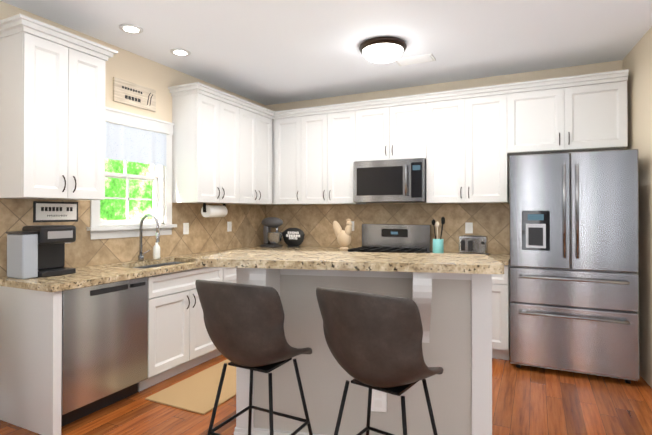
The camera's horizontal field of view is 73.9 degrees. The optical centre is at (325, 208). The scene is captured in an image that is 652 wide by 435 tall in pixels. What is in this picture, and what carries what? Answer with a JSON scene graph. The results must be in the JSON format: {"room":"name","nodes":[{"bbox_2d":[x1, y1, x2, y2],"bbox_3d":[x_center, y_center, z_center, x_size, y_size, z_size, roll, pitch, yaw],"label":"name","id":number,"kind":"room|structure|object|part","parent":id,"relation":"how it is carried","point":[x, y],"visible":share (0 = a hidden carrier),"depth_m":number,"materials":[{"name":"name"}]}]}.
{"room":"kitchen","nodes":[
{"label":"kitchen","id":0,"kind":"room"},
{"bbox_2d":[0,1,265,226],"bbox_3d":[-2.588,-0.013,2.118,0.120,2.740,8.000,0,-1,26],"label":"wall","id":1,"kind":"structure","parent":0,"point":[123,64],"depth_m":3.87,"materials":[{"name":"beige paint"}]},
{"bbox_2d":[0,14,116,199],"bbox_3d":[-1.879,-0.624,3.019,0.373,1.115,0.680,0,-1,26],"label":"upper cabinet","id":2,"kind":"object","parent":1,"relation":"attached to","point":[52,112],"visible":1,"depth_m":2.86,"materials":[{"name":"white wood"}]},
{"bbox_2d":[87,106,176,239],"bbox_3d":[-1.727,-0.290,3.845,0.190,1.080,0.905,0,-1,26],"label":"window","id":3,"kind":"structure","parent":1,"relation":"in","point":[96,230],"depth_m":3.92,"materials":[{"name":"white wood"}]},
{"bbox_3d":[-1.755,-0.284,3.858,0.128,0.866,0.691,0,-1,26],"label":"window sash","id":4,"kind":"part","parent":3,"relation":"part of","materials":[{"name":"white wood"}]},
{"bbox_2d":[105,120,168,165],"bbox_3d":[-1.668,-0.560,3.819,0.024,0.310,0.735,0,-1,26],"label":"valance curtain","id":5,"kind":"object","parent":3,"relation":"hanging from","point":[123,142],"visible":0.96,"depth_m":3.79,"materials":[{"name":"fabric"}]},
{"bbox_2d":[113,77,155,111],"bbox_3d":[-1.682,-1.000,3.832,0.023,0.200,0.440,0,-1,26],"label":"sign","id":6,"kind":"object","parent":1,"relation":"attached to","point":[132,94],"visible":1,"depth_m":3.80,"materials":[{"name":"brown wood"}]},
{"bbox_2d":[172,89,239,203],"bbox_3d":[-1.217,-0.588,4.451,0.318,1.065,0.645,0,-1,26],"label":"upper cabinet","id":7,"kind":"object","parent":1,"relation":"attached to","point":[227,148],"depth_m":4.22,"materials":[{"name":"white wood"}]},
{"bbox_2d":[201,203,227,216],"bbox_3d":[-1.165,0.020,4.534,0.124,0.145,0.320,0,-1,26],"label":"paper towel","id":8,"kind":"object","parent":7,"relation":"attached to","point":[213,211],"visible":1,"depth_m":4.45,"materials":[{"name":"white paper"}]},
{"bbox_2d":[0,198,509,276],"bbox_3d":[-0.152,0.200,3.603,2.968,0.518,3.198,0,-1,26],"label":"covering","id":9,"kind":"object","parent":1,"relation":"attached to","point":[490,221],"visible":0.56,"depth_m":4.61,"materials":[{"name":"beige tile"}]},
{"bbox_2d":[33,201,77,221],"bbox_3d":[-1.985,0.025,3.198,0.010,0.150,0.330,0,-1,26],"label":"sign","id":10,"kind":"object","parent":9,"relation":"attached to","point":[46,211],"visible":1,"depth_m":3.19,"materials":[{"name":"grey wood"}]},
{"bbox_2d":[183,223,188,233],"bbox_3d":[-1.413,0.205,4.381,0.008,0.115,0.075,0,-1,26],"label":"electrical outlet","id":11,"kind":"object","parent":9,"relation":"attached to","point":[185,228],"visible":1,"depth_m":4.38,"materials":[{"name":"white plastic"}]},
{"bbox_2d":[227,222,231,231],"bbox_3d":[-1.113,0.210,5.002,0.008,0.115,0.075,0,-1,26],"label":"electrical outlet","id":12,"kind":"object","parent":9,"relation":"attached to","point":[229,226],"visible":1,"depth_m":5.00,"materials":[{"name":"white plastic"}]},
{"bbox_2d":[465,222,472,232],"bbox_3d":[1.506,0.206,4.566,0.075,0.115,0.008,0,-1,26],"label":"electrical outlet","id":13,"kind":"object","parent":9,"relation":"attached to","point":[468,227],"visible":1,"depth_m":4.57,"materials":[{"name":"white plastic"}]},
{"bbox_2d":[240,105,271,204],"bbox_3d":[-0.936,-0.583,5.032,0.318,1.065,0.645,0,-1,26],"label":"upper cabinet","id":14,"kind":"object","parent":1,"relation":"attached to","point":[255,126],"depth_m":4.94,"materials":[{"name":"white wood"}]},
{"bbox_2d":[0,354,651,434],"bbox_3d":[1.209,1.408,2.243,6.900,0.100,4.750,0,-1,26],"label":"floor","id":15,"kind":"structure","parent":0,"point":[529,400],"depth_m":2.92,"materials":[{"name":"brown wood"}]},
{"bbox_2d":[61,276,147,426],"bbox_3d":[-1.718,0.931,3.030,0.608,0.865,0.643,0,-1,26],"label":"dishwasher","id":16,"kind":"object","parent":15,"relation":"on","point":[105,345],"visible":0.69,"depth_m":2.86,"materials":[{"name":"silver metal"}]},
{"bbox_2d":[145,359,235,414],"bbox_3d":[-0.837,1.361,3.410,0.540,0.012,0.970,0,-1,26],"label":"mat","id":17,"kind":"object","parent":15,"relation":"on","point":[196,393],"visible":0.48,"depth_m":3.20,"materials":[{"name":"brown fabric"}]},
{"bbox_2d":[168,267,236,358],"bbox_3d":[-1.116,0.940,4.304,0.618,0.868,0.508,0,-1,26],"label":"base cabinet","id":18,"kind":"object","parent":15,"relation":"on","point":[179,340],"depth_m":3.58,"materials":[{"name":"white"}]},
{"bbox_2d":[0,245,302,291],"bbox_3d":[-1.197,0.578,4.106,0.648,0.230,3.198,0,-1,26],"label":"countertop","id":19,"kind":"structure","parent":18,"relation":"on","point":[86,276],"depth_m":3.12,"materials":[{"name":"stone"}]},
{"bbox_2d":[6,225,75,278],"bbox_3d":[-1.919,0.285,2.930,0.237,0.335,0.342,0,-1,26],"label":"coffee maker","id":20,"kind":"object","parent":19,"relation":"on","point":[34,251],"visible":1,"depth_m":2.84,"materials":[{"name":"black plastic"}]},
{"bbox_2d":[138,214,159,260],"bbox_3d":[-1.518,0.254,3.775,0.239,0.410,0.107,0,-1,26],"label":"faucet","id":21,"kind":"object","parent":19,"relation":"on","point":[140,257],"visible":1,"depth_m":3.77,"materials":[{"name":"silver metal"}]},
{"bbox_2d":[153,242,159,258],"bbox_3d":[-1.539,0.369,3.941,0.064,0.182,0.064,0,-1,26],"label":"soap bottle","id":22,"kind":"object","parent":19,"relation":"on","point":[156,251],"visible":0.9,"depth_m":3.92,"materials":[{"name":"white plastic"}]},
{"bbox_2d":[260,217,282,247],"bbox_3d":[-0.658,0.288,5.304,0.305,0.365,0.200,0,-1,26],"label":"stand mixer","id":23,"kind":"object","parent":19,"relation":"on","point":[272,239],"visible":1,"depth_m":5.25,"materials":[{"name":"grey metal"}]},
{"bbox_2d":[282,246,352,251],"bbox_3d":[-0.014,0.489,4.950,0.723,0.040,0.648,0,-1,26],"label":"countertop","id":24,"kind":"structure","parent":18,"relation":"on","point":[305,248],"depth_m":4.95,"materials":[{"name":"stone"}]},
{"bbox_2d":[283,228,304,247],"bbox_3d":[-0.394,0.352,5.253,0.300,0.237,0.060,0,-1,26],"label":"sign","id":25,"kind":"object","parent":24,"relation":"on","point":[293,237],"visible":1,"depth_m":5.24,"materials":[{"name":"black"}]},
{"bbox_2d":[333,219,351,249],"bbox_3d":[0.188,0.292,4.917,0.239,0.352,0.117,0,-1,26],"label":"rooster figurine","id":26,"kind":"object","parent":24,"relation":"on","point":[343,238],"visible":1,"depth_m":4.87,"materials":[{"name":"beige ceramic"}]},
{"bbox_2d":[195,280,312,434],"bbox_3d":[-0.319,0.834,2.015,0.488,1.048,0.491,0,-1,26],"label":"bar stool","id":27,"kind":"object","parent":15,"relation":"on","point":[244,324],"visible":1,"depth_m":1.83,"materials":[{"name":"leather"}]},
{"bbox_2d":[234,268,491,434],"bbox_3d":[0.222,0.827,2.591,1.400,1.065,1.077,0,0,11],"label":"island base","id":28,"kind":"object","parent":15,"relation":"on","point":[455,310],"depth_m":2.27,"materials":[{"name":"grey paint"}]},
{"bbox_2d":[196,250,503,273],"bbox_3d":[0.108,0.272,2.280,1.475,0.039,0.520,0,0,11],"label":"island countertop","id":29,"kind":"structure","parent":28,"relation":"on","point":[408,262],"depth_m":2.10,"materials":[{"name":"beige stone"}]},
{"bbox_2d":[371,389,386,411],"bbox_3d":[0.274,1.001,2.277,0.088,0.135,0.007,0,0,11],"label":"outlet","id":30,"kind":"object","parent":28,"relation":"attached to","point":[379,401],"visible":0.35,"depth_m":2.27,"materials":[{"name":"white plastic"}]},
{"bbox_2d":[316,287,443,434],"bbox_3d":[0.232,0.833,1.784,0.467,1.047,0.480,0,-1,36],"label":"bar stool","id":31,"kind":"object","parent":15,"relation":"on","point":[373,341],"visible":1,"depth_m":1.61,"materials":[{"name":"leather"}]},
{"bbox_2d":[348,224,431,252],"bbox_3d":[0.647,0.776,4.573,0.780,1.199,0.692,0,-1,26],"label":"range","id":32,"kind":"object","parent":15,"relation":"on","point":[403,238],"visible":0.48,"depth_m":4.76,"materials":[{"name":"silver metal"}]},
{"bbox_2d":[492,263,509,359],"bbox_3d":[1.384,0.939,4.268,0.795,0.867,0.652,0,-1,26],"label":"base cabinet","id":33,"kind":"object","parent":15,"relation":"on","point":[500,316],"visible":0.12,"depth_m":3.88,"materials":[{"name":"white wood"}]},
{"bbox_2d":[429,251,509,264],"bbox_3d":[1.385,0.484,4.274,0.795,0.040,0.648,0,-1,26],"label":"countertop","id":34,"kind":"structure","parent":33,"relation":"on","point":[504,259],"depth_m":4.13,"materials":[{"name":"beige stone"}]},
{"bbox_2d":[432,217,444,252],"bbox_3d":[1.156,0.274,4.449,0.142,0.380,0.110,0,-1,26],"label":"utensil crock","id":35,"kind":"object","parent":34,"relation":"on","point":[438,245],"visible":0.94,"depth_m":4.41,"materials":[{"name":"teal ceramic"}]},
{"bbox_2d":[458,235,488,254],"bbox_3d":[1.456,0.367,4.289,0.270,0.192,0.185,0,-1,26],"label":"toaster","id":36,"kind":"object","parent":34,"relation":"on","point":[471,244],"visible":0.88,"depth_m":4.22,"materials":[{"name":"silver metal"}]},
{"bbox_2d":[509,149,639,383],"bbox_3d":[2.120,0.460,3.799,0.908,1.819,0.807,0,-1,26],"label":"refrigerator","id":37,"kind":"object","parent":15,"relation":"on","point":[574,261],"visible":1,"depth_m":3.47,"materials":[{"name":"silver metal"}]},
{"bbox_2d":[0,0,651,104],"bbox_3d":[0.436,-1.445,0.667,6.900,0.100,8.300,0,-1,26],"label":"ceiling","id":38,"kind":"structure","parent":0,"point":[267,52],"depth_m":3.44,"materials":[{"name":"white paint"}]},
{"bbox_2d":[119,24,142,33],"bbox_3d":[-1.486,-1.367,3.307,0.170,0.010,0.170,0,-1,26],"label":"recessed light","id":39,"kind":"object","parent":38,"relation":"in","point":[132,28],"visible":1,"depth_m":3.29,"materials":[{"name":"white"}]},
{"bbox_2d":[170,48,190,55],"bbox_3d":[-1.273,-1.363,3.792,0.170,0.010,0.170,0,-1,26],"label":"recessed light","id":40,"kind":"object","parent":38,"relation":"in","point":[179,52],"visible":0.98,"depth_m":3.78,"materials":[{"name":"white"}]},
{"bbox_2d":[359,36,406,62],"bbox_3d":[0.477,-1.304,3.645,0.400,0.130,0.400,0,-1,26],"label":"flush ceiling light","id":41,"kind":"object","parent":38,"relation":"attached to","point":[385,49],"visible":1,"depth_m":3.53,"materials":[{"name":"white glass"}]},
{"bbox_2d":[395,53,435,65],"bbox_3d":[0.817,-1.359,3.981,0.340,0.014,0.180,0,-1,26],"label":"ceiling vent","id":42,"kind":"object","parent":38,"relation":"in","point":[424,58],"visible":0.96,"depth_m":3.96,"materials":[{"name":"white metal"}]},
{"bbox_2d":[266,60,622,204],"bbox_3d":[0.943,0.009,4.920,4.040,2.740,0.120,0,-1,26],"label":"wall","id":43,"kind":"structure","parent":0,"point":[540,75],"depth_m":4.64,"materials":[{"name":"beige paint"}]},
{"bbox_2d":[276,113,299,204],"bbox_3d":[-0.389,-0.581,5.324,0.368,1.065,0.318,0,-1,26],"label":"upper cabinet","id":44,"kind":"object","parent":43,"relation":"attached to","point":[287,124],"depth_m":5.19,"materials":[{"name":"white wood"}]},
{"bbox_2d":[300,105,365,204],"bbox_3d":[0.087,-0.583,5.094,0.690,1.065,0.318,0,-1,26],"label":"upper cabinet","id":45,"kind":"object","parent":43,"relation":"attached to","point":[327,136],"depth_m":4.95,"materials":[{"name":"white wood"}]},
{"bbox_2d":[356,97,427,161],"bbox_3d":[0.749,-0.818,4.776,0.780,0.600,0.318,0,-1,26],"label":"upper cabinet","id":46,"kind":"object","parent":43,"relation":"attached to","point":[389,130],"depth_m":4.61,"materials":[{"name":"white wood"}]},
{"bbox_2d":[353,158,425,202],"bbox_3d":[0.720,-0.286,4.713,0.770,0.444,0.448,0,-1,26],"label":"microwave","id":47,"kind":"object","parent":46,"relation":"attached to","point":[393,181],"visible":1,"depth_m":4.54,"materials":[{"name":"silver metal"}]},
{"bbox_2d":[426,89,508,203],"bbox_3d":[1.447,-0.588,4.437,0.770,1.065,0.318,0,-1,26],"label":"upper cabinet","id":48,"kind":"object","parent":43,"relation":"attached to","point":[468,161],"depth_m":4.28,"materials":[{"name":"white wood"}]},
{"bbox_2d":[508,73,627,156],"bbox_3d":[2.223,-0.826,4.063,0.955,0.595,0.318,0,-1,26],"label":"upper cabinet","id":49,"kind":"object","parent":43,"relation":"attached to","point":[565,116],"depth_m":3.90,"materials":[{"name":"white wood"}]},
{"bbox_2d":[623,27,651,387],"bbox_3d":[3.820,-0.006,3.013,2.800,2.740,1.050,0,-1,26],"label":"wall","id":50,"kind":"structure","parent":0,"point":[637,61],"depth_m":3.45,"materials":[{"name":"beige paint"}]},
{"label":"outside","id":51,"kind":"structure","parent":0,"visible":0},
{"bbox_2d":[100,158,152,219],"bbox_3d":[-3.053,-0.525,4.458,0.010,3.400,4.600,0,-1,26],"label":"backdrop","id":52,"kind":"structure","parent":51,"point":[112,209],"depth_m":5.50,"materials":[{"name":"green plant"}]}
]}

